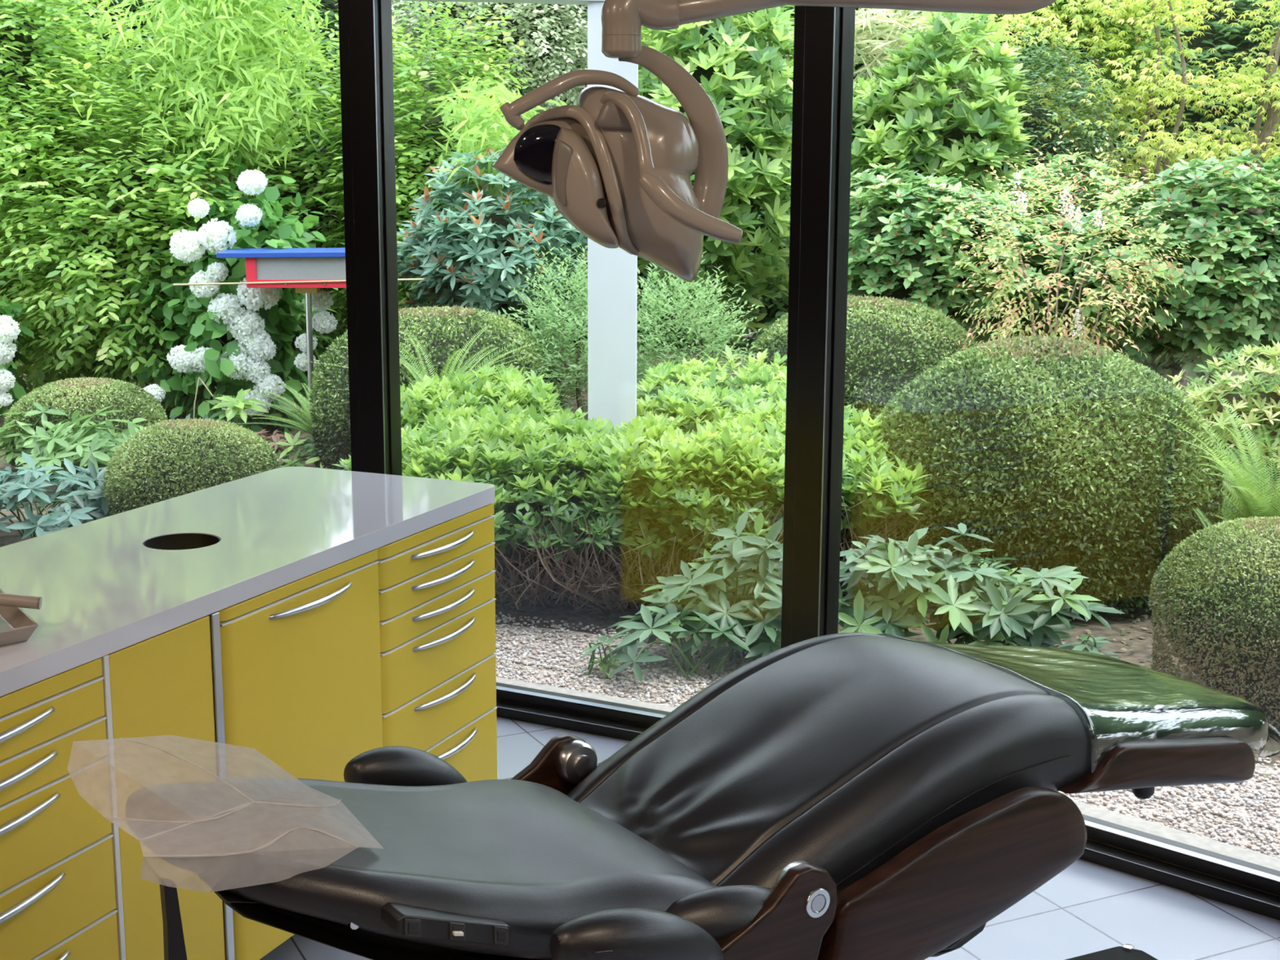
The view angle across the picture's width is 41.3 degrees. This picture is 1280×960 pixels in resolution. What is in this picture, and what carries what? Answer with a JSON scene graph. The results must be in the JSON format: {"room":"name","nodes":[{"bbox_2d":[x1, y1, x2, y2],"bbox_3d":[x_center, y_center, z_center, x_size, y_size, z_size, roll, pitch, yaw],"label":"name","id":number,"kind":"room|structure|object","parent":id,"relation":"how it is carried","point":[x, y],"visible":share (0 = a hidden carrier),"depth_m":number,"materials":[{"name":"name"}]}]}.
{"room":"dental clinic","nodes":[
{"label":"dental clinic","id":0,"kind":"room"},
{"bbox_2d":[259,716,1279,959],"bbox_3d":[-2.662,1.690,0.296,11.019,0.120,11.019,-5,12,-26],"label":"floor","id":1,"kind":"structure","parent":0,"point":[1087,907],"depth_m":3.73,"materials":[{"name":"tile"}]},
{"bbox_2d":[0,657,119,959],"bbox_3d":[-1.253,0.734,2.712,0.607,0.840,0.600,5,12,23],"label":"base cabinet","id":2,"kind":"object","parent":1,"relation":"on","point":[58,895],"visible":0.94,"depth_m":2.72,"materials":[{"name":"yellow paint"}]},
{"bbox_2d":[99,611,235,959],"bbox_3d":[-1.087,0.653,3.127,0.577,0.840,0.306,5,12,23],"label":"base cabinet","id":3,"kind":"object","parent":1,"relation":"on","point":[170,682],"visible":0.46,"depth_m":2.97,"materials":[{"name":"yellow paint"}]},
{"bbox_2d":[217,548,382,959],"bbox_3d":[-0.905,0.580,3.503,0.607,0.840,0.540,5,12,23],"label":"base cabinet","id":4,"kind":"object","parent":1,"relation":"on","point":[300,658],"visible":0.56,"depth_m":3.35,"materials":[{"name":"yellow paint"}]},
{"bbox_2d":[0,466,494,696],"bbox_3d":[-1.079,0.331,3.107,0.600,0.280,2.368,5,12,23],"label":"countertop","id":5,"kind":"structure","parent":4,"relation":"on","point":[108,584],"depth_m":3.37,"materials":[{"name":"white stone"}]},
{"bbox_2d":[0,588,38,646],"bbox_3d":[-1.117,0.238,2.772,0.211,0.030,0.328,-7,13,-32],"label":"tray","id":6,"kind":"object","parent":5,"relation":"on","point":[16,625],"visible":0.91,"depth_m":2.77,"materials":[{"name":"brown wood"}]},
{"bbox_2d":[0,592,42,609],"bbox_3d":[-1.062,0.192,2.765,0.168,0.043,0.021,-1,11,-7],"label":"roll","id":7,"kind":"object","parent":6,"relation":"on","point":[6,599],"visible":1,"depth_m":2.76,"materials":[{"name":"beige paper"}]},
{"bbox_2d":[337,0,402,475],"bbox_3d":[-0.803,-0.633,5.068,0.130,2.620,0.112,4,12,19],"label":"window frame","id":8,"kind":"structure","parent":1,"relation":"on","point":[365,26],"depth_m":5.01,"materials":[{"name":"black metal"}]},
{"bbox_2d":[375,502,497,782],"bbox_3d":[-0.696,0.488,3.978,0.607,0.840,0.513,5,12,23],"label":"base cabinet","id":9,"kind":"object","parent":1,"relation":"on","point":[437,603],"visible":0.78,"depth_m":3.84,"materials":[{"name":"yellow paint"}]},
{"bbox_2d":[494,682,670,741],"bbox_3d":[-0.170,-0.558,4.753,1.358,2.640,0.125,6,12,27],"label":"window frame","id":10,"kind":"structure","parent":1,"relation":"on","point":[550,708],"depth_m":4.97,"materials":[{"name":"black metal"}]},
{"bbox_2d":[159,632,1279,959],"bbox_3d":[0.237,0.721,2.590,2.009,0.927,0.712,-8,14,-38],"label":"dental chair","id":11,"kind":"object","parent":1,"relation":"on","point":[842,796],"visible":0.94,"depth_m":2.29,"materials":[{"name":"black leather"}]},
{"bbox_2d":[66,734,383,893],"bbox_3d":[-0.476,0.372,1.971,0.302,0.115,0.316,-7,13,-33],"label":"cover","id":12,"kind":"object","parent":11,"relation":"on","point":[206,816],"visible":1,"depth_m":1.93,"materials":[{"name":"plastic"}]},
{"bbox_2d":[408,922,417,933],"bbox_3d":[-0.247,0.487,1.848,0.012,0.016,0.003,-7,13,-33],"label":"switch","id":13,"kind":"object","parent":11,"relation":"attached to","point":[412,926],"depth_m":1.85,"materials":[{"name":"black plastic"}]},
{"bbox_2d":[453,925,462,937],"bbox_3d":[-0.202,0.501,1.882,0.011,0.016,0.003,-7,13,-33],"label":"switch","id":14,"kind":"object","parent":11,"relation":"attached to","point":[455,928],"depth_m":1.88,"materials":[{"name":"plastic"}]},
{"bbox_2d":[497,929,506,942],"bbox_3d":[-0.156,0.514,1.916,0.011,0.017,0.003,-7,13,-33],"label":"switch","id":15,"kind":"object","parent":11,"relation":"attached to","point":[501,935],"depth_m":1.91,"materials":[{"name":"black plastic"}]},
{"bbox_2d":[781,5,855,648],"bbox_3d":[0.461,-0.501,4.428,0.130,2.620,0.112,8,13,34],"label":"window frame","id":16,"kind":"structure","parent":1,"relation":"on","point":[824,42],"depth_m":4.40,"materials":[{"name":"black metal"}]},
{"bbox_2d":[496,676,1279,871],"bbox_3d":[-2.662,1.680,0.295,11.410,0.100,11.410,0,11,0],"label":"window frame","id":17,"kind":"structure","parent":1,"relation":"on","point":[1260,859],"depth_m":4.28,"materials":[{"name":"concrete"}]},
{"bbox_2d":[1065,943,1157,959],"bbox_3d":[0.894,1.012,3.334,0.352,0.074,0.233,-3,12,-18],"label":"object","id":18,"kind":"object","parent":1,"relation":"on","point":[1127,952],"visible":1,"depth_m":3.44,"materials":[{"name":"black"}]},
{"bbox_2d":[1079,813,1279,919],"bbox_3d":[0.990,-0.398,3.962,1.358,2.640,0.125,10,15,41],"label":"window","id":19,"kind":"structure","parent":1,"relation":"on","point":[1233,882],"depth_m":3.92,"materials":[{"name":"black metal"}]},
{"label":"outside","id":20,"kind":"structure","parent":0,"visible":0},
{"bbox_2d":[0,0,164,156],"bbox_3d":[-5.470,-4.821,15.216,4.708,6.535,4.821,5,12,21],"label":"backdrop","id":21,"kind":"structure","parent":20,"point":[133,6],"depth_m":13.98,"materials":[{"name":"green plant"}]},
{"bbox_3d":[-2.649,-1.038,-0.239,11.141,0.200,11.141,0,11,0],"label":"ceiling","id":22,"kind":"structure","parent":0,"visible":0},
{"bbox_2d":[492,0,1055,282],"bbox_3d":[0.207,-0.816,2.163,0.803,1.131,0.248,0,11,0],"label":"lamp","id":23,"kind":"object","parent":22,"relation":"hanging from","point":[618,164],"visible":1,"depth_m":2.21,"materials":[{"name":"beige plastic"}]},
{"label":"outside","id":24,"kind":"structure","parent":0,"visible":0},
{"bbox_2d":[494,611,1279,858],"bbox_3d":[-2.650,1.650,0.304,12.649,0.016,12.542,0,11,0],"label":"gravel path","id":25,"kind":"structure","parent":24,"point":[1244,841],"depth_m":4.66,"materials":[{"name":"grey gravel"}]},
{"bbox_2d":[579,591,776,682],"bbox_3d":[0.152,0.501,5.566,0.742,0.298,0.525,-3,12,-17],"label":"hellebore","id":26,"kind":"object","parent":25,"relation":"on","point":[628,644],"visible":0.73,"depth_m":5.46,"materials":[{"name":"green plant"}]},
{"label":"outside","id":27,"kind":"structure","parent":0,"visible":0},
{"bbox_2d":[0,321,1279,768],"bbox_3d":[-2.662,1.769,0.312,62.857,0.220,62.857,0,11,0],"label":"ground","id":28,"kind":"structure","parent":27,"point":[1143,651],"depth_m":6.28,"materials":[{"name":"gravel"}]},
{"bbox_2d":[0,293,35,422],"bbox_3d":[-3.902,-0.727,9.878,0.845,1.008,0.953,0,11,0],"label":"hydrangea","id":29,"kind":"object","parent":28,"relation":"on","point":[10,326],"visible":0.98,"depth_m":9.61,"materials":[{"name":"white plant"}]},
{"bbox_2d":[0,401,115,479],"bbox_3d":[-3.110,-0.192,8.721,0.961,0.411,0.778,0,11,0],"label":"hellebore","id":30,"kind":"object","parent":28,"relation":"on","point":[18,446],"visible":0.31,"depth_m":8.67,"materials":[{"name":"green plant"}]},
{"bbox_2d":[0,451,118,539],"bbox_3d":[-2.672,0.072,7.459,0.938,0.384,0.838,0,11,0],"label":"hellebore","id":31,"kind":"object","parent":28,"relation":"on","point":[86,503],"visible":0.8,"depth_m":7.34,"materials":[{"name":"green plant"}]},
{"bbox_2d":[40,457,107,520],"bbox_3d":[-2.439,0.059,7.665,0.446,0.332,0.535,-11,15,-44],"label":"hellebore","id":32,"kind":"object","parent":28,"relation":"on","point":[68,464],"visible":0.09,"depth_m":7.61,"materials":[{"name":"green plant"}]},
{"bbox_2d":[17,53,132,344],"bbox_3d":[-6.196,-2.644,14.643,4.485,4.852,2.326,0,11,0],"label":"hedge","id":33,"kind":"object","parent":28,"relation":"on","point":[53,54],"visible":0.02,"depth_m":14.13,"materials":[{"name":"green plant"}]},
{"bbox_2d":[16,404,145,479],"bbox_3d":[-2.692,-0.144,8.349,0.732,0.465,0.644,-4,12,-19],"label":"hellebore","id":34,"kind":"object","parent":28,"relation":"on","point":[55,448],"visible":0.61,"depth_m":8.22,"materials":[{"name":"green plant"}]},
{"bbox_2d":[1,376,168,468],"bbox_3d":[-2.950,-0.317,9.039,0.847,0.451,0.797,0,11,0],"label":"bush","id":35,"kind":"object","parent":28,"relation":"on","point":[87,395],"visible":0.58,"depth_m":8.84,"materials":[{"name":"green plant"}]},
{"bbox_2d":[0,0,185,416],"bbox_3d":[-4.080,-1.986,10.763,2.455,4.019,1.981,-4,12,-20],"label":"shrub","id":36,"kind":"object","parent":28,"relation":"on","point":[18,46],"visible":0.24,"depth_m":10.56,"materials":[{"name":"green plant"}]},
{"bbox_2d":[0,0,304,419],"bbox_3d":[-3.097,-1.539,10.322,2.141,2.792,1.856,-3,12,-17],"label":"shrub","id":37,"kind":"object","parent":28,"relation":"on","point":[122,201],"visible":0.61,"depth_m":9.92,"materials":[{"name":"green plant"}]},
{"bbox_2d":[102,417,281,516],"bbox_3d":[-1.962,-0.024,7.465,0.786,0.490,0.742,0,11,0],"label":"bush","id":38,"kind":"object","parent":28,"relation":"on","point":[172,462],"visible":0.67,"depth_m":7.24,"materials":[{"name":"green plant"}]},
{"bbox_2d":[167,413,218,428],"bbox_3d":[-2.573,-0.244,9.322,0.710,0.288,0.728,-10,15,-41],"label":"hellebore","id":39,"kind":"object","parent":28,"relation":"on","point":[206,416],"visible":0.02,"depth_m":9.25,"materials":[{"name":"green plant"}]},
{"bbox_2d":[62,0,342,417],"bbox_3d":[-2.539,-1.946,10.703,1.512,3.094,3.145,0,11,-4],"label":"bamboo","id":40,"kind":"object","parent":28,"relation":"on","point":[232,46],"visible":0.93,"depth_m":9.95,"materials":[{"name":"green plant"}]},
{"bbox_2d":[193,377,213,418],"bbox_3d":[-2.447,-0.391,9.505,0.130,0.372,0.008,0,11,0],"label":"dry stalk","id":41,"kind":"object","parent":28,"relation":"on","point":[205,385],"visible":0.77,"depth_m":9.48,"materials":[{"name":"beige plant"}]},
{"bbox_2d":[115,140,337,439],"bbox_3d":[-2.423,-0.916,10.055,1.295,2.158,1.312,-2,11,-12],"label":"hydrangea","id":42,"kind":"object","parent":28,"relation":"on","point":[240,336],"visible":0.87,"depth_m":9.73,"materials":[{"name":"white plant"}]},
{"bbox_2d":[205,388,268,429],"bbox_3d":[-2.227,-0.312,9.434,0.325,0.378,0.345,-4,12,-21],"label":"hellebore","id":43,"kind":"object","parent":28,"relation":"on","point":[234,406],"visible":0.7,"depth_m":9.36,"materials":[{"name":"green plant"}]},
{"bbox_2d":[79,0,455,331],"bbox_3d":[-3.253,-2.605,14.635,4.245,5.020,2.323,1,11,2],"label":"hedge","id":44,"kind":"object","parent":28,"relation":"on","point":[329,5],"visible":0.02,"depth_m":14.06,"materials":[{"name":"green plant"}]},
{"bbox_2d":[244,428,309,466],"bbox_3d":[-1.947,-0.152,9.033,0.385,0.223,0.372,0,11,0],"label":"hellebore","id":45,"kind":"object","parent":28,"relation":"on","point":[277,439],"visible":0.31,"depth_m":9.02,"materials":[{"name":"green plant"}]},
{"bbox_2d":[217,363,336,435],"bbox_3d":[-1.710,-0.361,9.008,1.000,0.640,1.035,6,12,26],"label":"fern","id":46,"kind":"object","parent":28,"relation":"on","point":[301,397],"visible":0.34,"depth_m":8.91,"materials":[{"name":"green plant"}]},
{"bbox_2d":[155,0,440,404],"bbox_3d":[-2.240,-1.696,11.502,2.222,3.173,1.705,-2,11,-12],"label":"shrub","id":47,"kind":"object","parent":28,"relation":"on","point":[306,167],"visible":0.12,"depth_m":11.10,"materials":[{"name":"green plant"}]},
{"bbox_2d":[173,247,423,439],"bbox_3d":[-1.873,-0.716,9.542,1.360,1.151,0.400,0,11,-2],"label":"bird feeder","id":48,"kind":"object","parent":28,"relation":"on","point":[306,270],"visible":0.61,"depth_m":9.29,"materials":[{"name":"silver metal"}]},
{"bbox_2d":[275,431,344,469],"bbox_3d":[-1.559,-0.152,8.806,0.673,0.315,0.582,0,11,0],"label":"hellebore","id":49,"kind":"object","parent":28,"relation":"on","point":[308,446],"visible":0.17,"depth_m":8.75,"materials":[{"name":"green plant"}]},
{"bbox_2d":[308,304,563,471],"bbox_3d":[-1.046,-0.460,8.742,1.341,0.869,1.284,0,11,0],"label":"bush","id":50,"kind":"object","parent":28,"relation":"on","point":[442,331],"visible":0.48,"depth_m":8.43,"materials":[{"name":"green plant"}]},
{"bbox_2d":[310,0,571,349],"bbox_3d":[-1.190,-1.645,10.871,1.866,2.957,1.566,-2,11,-10],"label":"tree","id":51,"kind":"object","parent":28,"relation":"on","point":[421,152],"visible":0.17,"depth_m":10.52,"materials":[{"name":"green plant"}]},
{"bbox_2d":[297,324,587,404],"bbox_3d":[-0.850,-0.313,8.111,1.394,0.901,1.179,6,12,25],"label":"fern","id":52,"kind":"object","parent":28,"relation":"on","point":[420,375],"visible":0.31,"depth_m":8.06,"materials":[{"name":"green plant"}]},
{"bbox_2d":[349,363,587,468],"bbox_3d":[-0.741,-0.157,7.593,1.104,0.714,1.255,-2,11,-10],"label":"evergreen shrub","id":53,"kind":"object","parent":28,"relation":"on","point":[420,398],"visible":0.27,"depth_m":7.42,"materials":[{"name":"green plant"}]},
{"bbox_2d":[333,0,639,209],"bbox_3d":[-0.972,-2.444,11.778,2.348,3.673,1.518,-1,11,-5],"label":"variegated shrub","id":54,"kind":"object","parent":28,"relation":"on","point":[540,27],"visible":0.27,"depth_m":11.42,"materials":[{"name":"green plant"}]},
{"bbox_2d":[396,146,587,363],"bbox_3d":[-0.785,-1.022,9.647,1.310,1.714,1.147,-2,11,-10],"label":"shrub","id":55,"kind":"object","parent":28,"relation":"on","point":[473,265],"visible":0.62,"depth_m":9.41,"materials":[{"name":"green plant"}]},
{"bbox_2d":[428,69,567,213],"bbox_3d":[-0.817,-1.351,10.157,0.896,2.153,1.838,0,11,0],"label":"bamboo","id":56,"kind":"object","parent":28,"relation":"on","point":[484,125],"visible":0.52,"depth_m":9.61,"materials":[{"name":"green plant"}]},
{"bbox_2d":[333,402,712,613],"bbox_3d":[-0.482,0.088,6.485,1.400,0.718,1.495,-1,11,-5],"label":"evergreen shrub","id":57,"kind":"object","parent":28,"relation":"on","point":[448,442],"visible":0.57,"depth_m":6.17,"materials":[{"name":"green plant"}]},
{"bbox_2d":[473,413,608,494],"bbox_3d":[-0.355,0.054,6.723,0.863,0.638,0.728,3,11,13],"label":"evergreen shrub","id":58,"kind":"object","parent":28,"relation":"on","point":[596,422],"visible":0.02,"depth_m":6.64,"materials":[{"name":"green plant"}]},
{"bbox_2d":[497,236,641,420],"bbox_3d":[-0.379,-0.645,8.936,0.787,1.250,1.034,-1,11,-7],"label":"shrub","id":59,"kind":"object","parent":28,"relation":"on","point":[566,326],"visible":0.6,"depth_m":8.78,"materials":[{"name":"green plant"}]},
{"bbox_2d":[392,0,752,351],"bbox_3d":[-0.701,-2.503,14.704,4.182,5.249,2.248,2,11,7],"label":"hedge","id":60,"kind":"object","parent":28,"relation":"on","point":[643,274],"visible":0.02,"depth_m":14.25,"materials":[{"name":"green plant"}]},
{"bbox_2d":[586,641,625,679],"bbox_3d":[-0.113,0.592,5.497,0.138,0.141,0.122,0,11,0],"label":"hellebore","id":61,"kind":"object","parent":28,"relation":"on","point":[606,664],"visible":0.95,"depth_m":5.49,"materials":[{"name":"green plant"}]},
{"bbox_2d":[587,1,638,430],"bbox_3d":[-0.113,-0.778,7.083,0.202,2.335,0.200,0,11,0],"label":"column","id":62,"kind":"structure","parent":28,"relation":"on","point":[612,273],"depth_m":7.00,"materials":[{"name":"white paint"}]},
{"bbox_2d":[392,0,604,4],"bbox_3d":[-1.758,-1.976,6.477,3.584,0.235,0.200,-2,11,-12],"label":"beam","id":63,"kind":"structure","parent":62,"relation":"on","point":[538,2],"depth_m":6.78,"materials":[{"name":"white paint"}]},
{"bbox_2d":[494,410,785,613],"bbox_3d":[0.140,0.114,6.358,1.200,0.722,1.287,1,11,6],"label":"evergreen shrub","id":64,"kind":"object","parent":28,"relation":"on","point":[722,473],"visible":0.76,"depth_m":6.06,"materials":[{"name":"green plant"}]},
{"bbox_2d":[636,251,767,417],"bbox_3d":[0.205,-0.628,8.948,0.983,1.222,1.021,-3,12,-18],"label":"shrub","id":65,"kind":"object","parent":28,"relation":"on","point":[700,320],"visible":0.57,"depth_m":8.79,"materials":[{"name":"green plant"}]},
{"bbox_2d":[637,4,794,412],"bbox_3d":[0.454,-1.827,10.171,1.548,3.098,1.526,0,11,-3],"label":"tree","id":66,"kind":"object","parent":28,"relation":"on","point":[739,71],"visible":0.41,"depth_m":9.77,"materials":[{"name":"green plant"}]},
{"bbox_2d":[635,509,852,664],"bbox_3d":[0.341,0.369,5.626,0.718,0.534,0.619,0,11,0],"label":"leafy plant","id":67,"kind":"object","parent":28,"relation":"on","point":[750,553],"visible":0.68,"depth_m":5.53,"materials":[{"name":"green plant"}]},
{"bbox_2d":[636,344,857,434],"bbox_3d":[0.449,-0.218,7.825,1.152,0.757,1.304,1,11,6],"label":"evergreen shrub","id":68,"kind":"object","parent":28,"relation":"on","point":[680,393],"visible":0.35,"depth_m":7.65,"materials":[{"name":"green plant"}]},
{"bbox_2d":[667,395,973,590],"bbox_3d":[0.726,0.065,6.652,1.125,0.712,1.496,2,11,7],"label":"evergreen shrub","id":69,"kind":"object","parent":28,"relation":"on","point":[863,464],"visible":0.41,"depth_m":6.33,"materials":[{"name":"green plant"}]},
{"bbox_2d":[742,294,978,429],"bbox_3d":[1.209,-0.544,9.126,1.357,0.902,1.300,0,11,0],"label":"bush","id":70,"kind":"object","parent":28,"relation":"on","point":[887,346],"visible":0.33,"depth_m":8.68,"materials":[{"name":"green plant"}]},
{"bbox_2d":[659,5,1066,349],"bbox_3d":[1.785,-2.576,14.663,4.013,4.955,2.291,1,11,5],"label":"hedge","id":71,"kind":"object","parent":28,"relation":"on","point":[775,309],"visible":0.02,"depth_m":14.27,"materials":[{"name":"green plant"}]},
{"bbox_2d":[495,534,1279,778],"bbox_3d":[1.977,0.705,5.226,10.565,0.084,3.841,10,15,41],"label":"leaf litter","id":72,"kind":"object","parent":28,"relation":"on","point":[1145,615],"visible":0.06,"depth_m":6.15,"materials":[{"name":"brown plant"}]},
{"bbox_2d":[788,8,1002,93],"bbox_3d":[1.773,-3.065,11.910,1.624,0.975,1.522,0,11,0],"label":"bamboo","id":73,"kind":"object","parent":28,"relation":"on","point":[868,28],"visible":0.32,"depth_m":11.68,"materials":[{"name":"green plant"}]},
{"bbox_2d":[837,527,970,639],"bbox_3d":[0.835,0.392,5.634,0.673,0.490,0.634,0,11,0],"label":"hellebore","id":74,"kind":"object","parent":28,"relation":"on","point":[891,562],"visible":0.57,"depth_m":5.49,"materials":[{"name":"green plant"}]},
{"bbox_2d":[784,11,1035,306],"bbox_3d":[1.819,-1.834,11.274,1.743,2.702,1.382,0,11,0],"label":"tree","id":75,"kind":"object","parent":28,"relation":"on","point":[941,134],"visible":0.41,"depth_m":10.85,"materials":[{"name":"green plant"}]},
{"bbox_2d":[840,522,1074,648],"bbox_3d":[1.034,0.411,5.562,0.762,0.483,0.638,0,11,0],"label":"hellebore","id":76,"kind":"object","parent":28,"relation":"on","point":[1009,623],"visible":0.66,"depth_m":5.44,"materials":[{"name":"green plant"}]},
{"bbox_2d":[847,158,1069,348],"bbox_3d":[1.679,-1.002,9.750,1.550,1.658,0.979,3,12,16],"label":"rhododendron","id":77,"kind":"object","parent":28,"relation":"on","point":[900,254],"visible":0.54,"depth_m":9.46,"materials":[{"name":"green plant"}]},
{"bbox_2d":[955,13,997,100],"bbox_3d":[2.420,-2.279,12.779,0.604,3.118,0.275,0,11,0],"label":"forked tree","id":78,"kind":"object","parent":28,"relation":"on","point":[974,48],"visible":0.03,"depth_m":12.59,"materials":[{"name":"green plant"}]},
{"bbox_2d":[960,636,1031,648],"bbox_3d":[1.147,0.593,5.389,0.441,0.193,0.339,0,11,0],"label":"hellebore","id":79,"kind":"object","parent":28,"relation":"on","point":[1011,642],"visible":0.04,"depth_m":5.39,"materials":[{"name":"green plant"}]},
{"bbox_2d":[928,560,1125,648],"bbox_3d":[1.246,0.458,5.541,0.573,0.400,0.512,-4,12,-19],"label":"hellebore","id":80,"kind":"object","parent":28,"relation":"on","point":[1078,603],"visible":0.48,"depth_m":5.43,"materials":[{"name":"green plant"}]},
{"bbox_2d":[866,0,1201,161],"bbox_3d":[2.963,-2.740,13.060,2.594,3.799,1.706,2,11,10],"label":"tree","id":81,"kind":"object","parent":28,"relation":"on","point":[1132,44],"visible":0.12,"depth_m":12.56,"materials":[{"name":"green plant"}]},
{"bbox_2d":[946,24,1140,208],"bbox_3d":[2.632,-1.829,11.684,1.548,2.537,1.137,3,11,12],"label":"shrub","id":82,"kind":"object","parent":28,"relation":"on","point":[1033,127],"visible":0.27,"depth_m":11.38,"materials":[{"name":"green plant"}]},
{"bbox_2d":[868,333,1225,615],"bbox_3d":[1.578,-0.089,6.679,1.426,0.957,1.344,0,11,0],"label":"bush","id":83,"kind":"object","parent":28,"relation":"on","point":[1047,446],"visible":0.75,"depth_m":6.21,"materials":[{"name":"green plant"}]},
{"bbox_2d":[973,151,1144,339],"bbox_3d":[2.480,-1.101,10.212,1.467,1.676,0.929,0,11,0],"label":"rhododendron","id":84,"kind":"object","parent":28,"relation":"on","point":[1047,203],"visible":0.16,"depth_m":10.04,"materials":[{"name":"green plant"}]},
{"bbox_2d":[936,130,1203,357],"bbox_3d":[2.237,-0.896,8.820,1.318,1.804,1.363,0,11,0],"label":"shrub","id":85,"kind":"object","parent":28,"relation":"on","point":[1083,334],"visible":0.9,"depth_m":8.67,"materials":[{"name":"green plant"}]},
{"bbox_2d":[1053,635,1119,658],"bbox_3d":[1.407,0.592,5.346,0.232,0.212,0.246,-7,13,-34],"label":"hellebore","id":86,"kind":"object","parent":28,"relation":"on","point":[1092,648],"visible":0.31,"depth_m":5.33,"materials":[{"name":"green plant"}]},
{"bbox_2d":[974,0,1279,382],"bbox_3d":[3.967,-2.335,12.174,3.767,3.380,2.131,0,11,-3],"label":"maple tree","id":87,"kind":"object","parent":28,"relation":"on","point":[1258,143],"visible":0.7,"depth_m":11.99,"materials":[{"name":"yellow plant"}]},
{"bbox_2d":[982,0,1279,348],"bbox_3d":[5.402,-2.655,14.676,6.294,5.073,2.364,0,11,0],"label":"tree","id":88,"kind":"object","parent":28,"relation":"on","point":[1228,41],"visible":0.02,"depth_m":14.12,"materials":[{"name":"green plant"}]},
{"bbox_2d":[1056,147,1279,405],"bbox_3d":[3.246,-0.969,9.454,1.797,1.727,1.117,0,11,0],"label":"shrub","id":89,"kind":"object","parent":28,"relation":"on","point":[1234,303],"visible":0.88,"depth_m":9.12,"materials":[{"name":"green plant"}]},
{"bbox_2d":[1187,500,1217,541],"bbox_3d":[2.099,0.332,6.088,0.084,0.442,0.465,-6,13,-29],"label":"fern","id":90,"kind":"object","parent":28,"relation":"on","point":[1197,508],"visible":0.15,"depth_m":6.18,"materials":[{"name":"green plant"}]},
{"bbox_2d":[1133,382,1279,548],"bbox_3d":[2.412,-0.007,6.675,1.845,0.884,1.759,-6,13,-31],"label":"fern","id":91,"kind":"object","parent":28,"relation":"on","point":[1251,502],"visible":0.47,"depth_m":6.40,"materials":[{"name":"green plant"}]},
{"bbox_2d":[1147,515,1279,729],"bbox_3d":[1.987,0.403,5.196,0.804,0.562,0.759,0,11,0],"label":"bush","id":92,"kind":"object","parent":28,"relation":"on","point":[1222,613],"visible":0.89,"depth_m":5.04,"materials":[{"name":"green plant"}]},
{"bbox_2d":[1164,338,1279,512],"bbox_3d":[2.848,-0.204,7.902,0.971,0.913,0.694,1,11,4],"label":"shrub","id":93,"kind":"object","parent":28,"relation":"on","point":[1257,401],"visible":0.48,"depth_m":7.76,"materials":[{"name":"green plant"}]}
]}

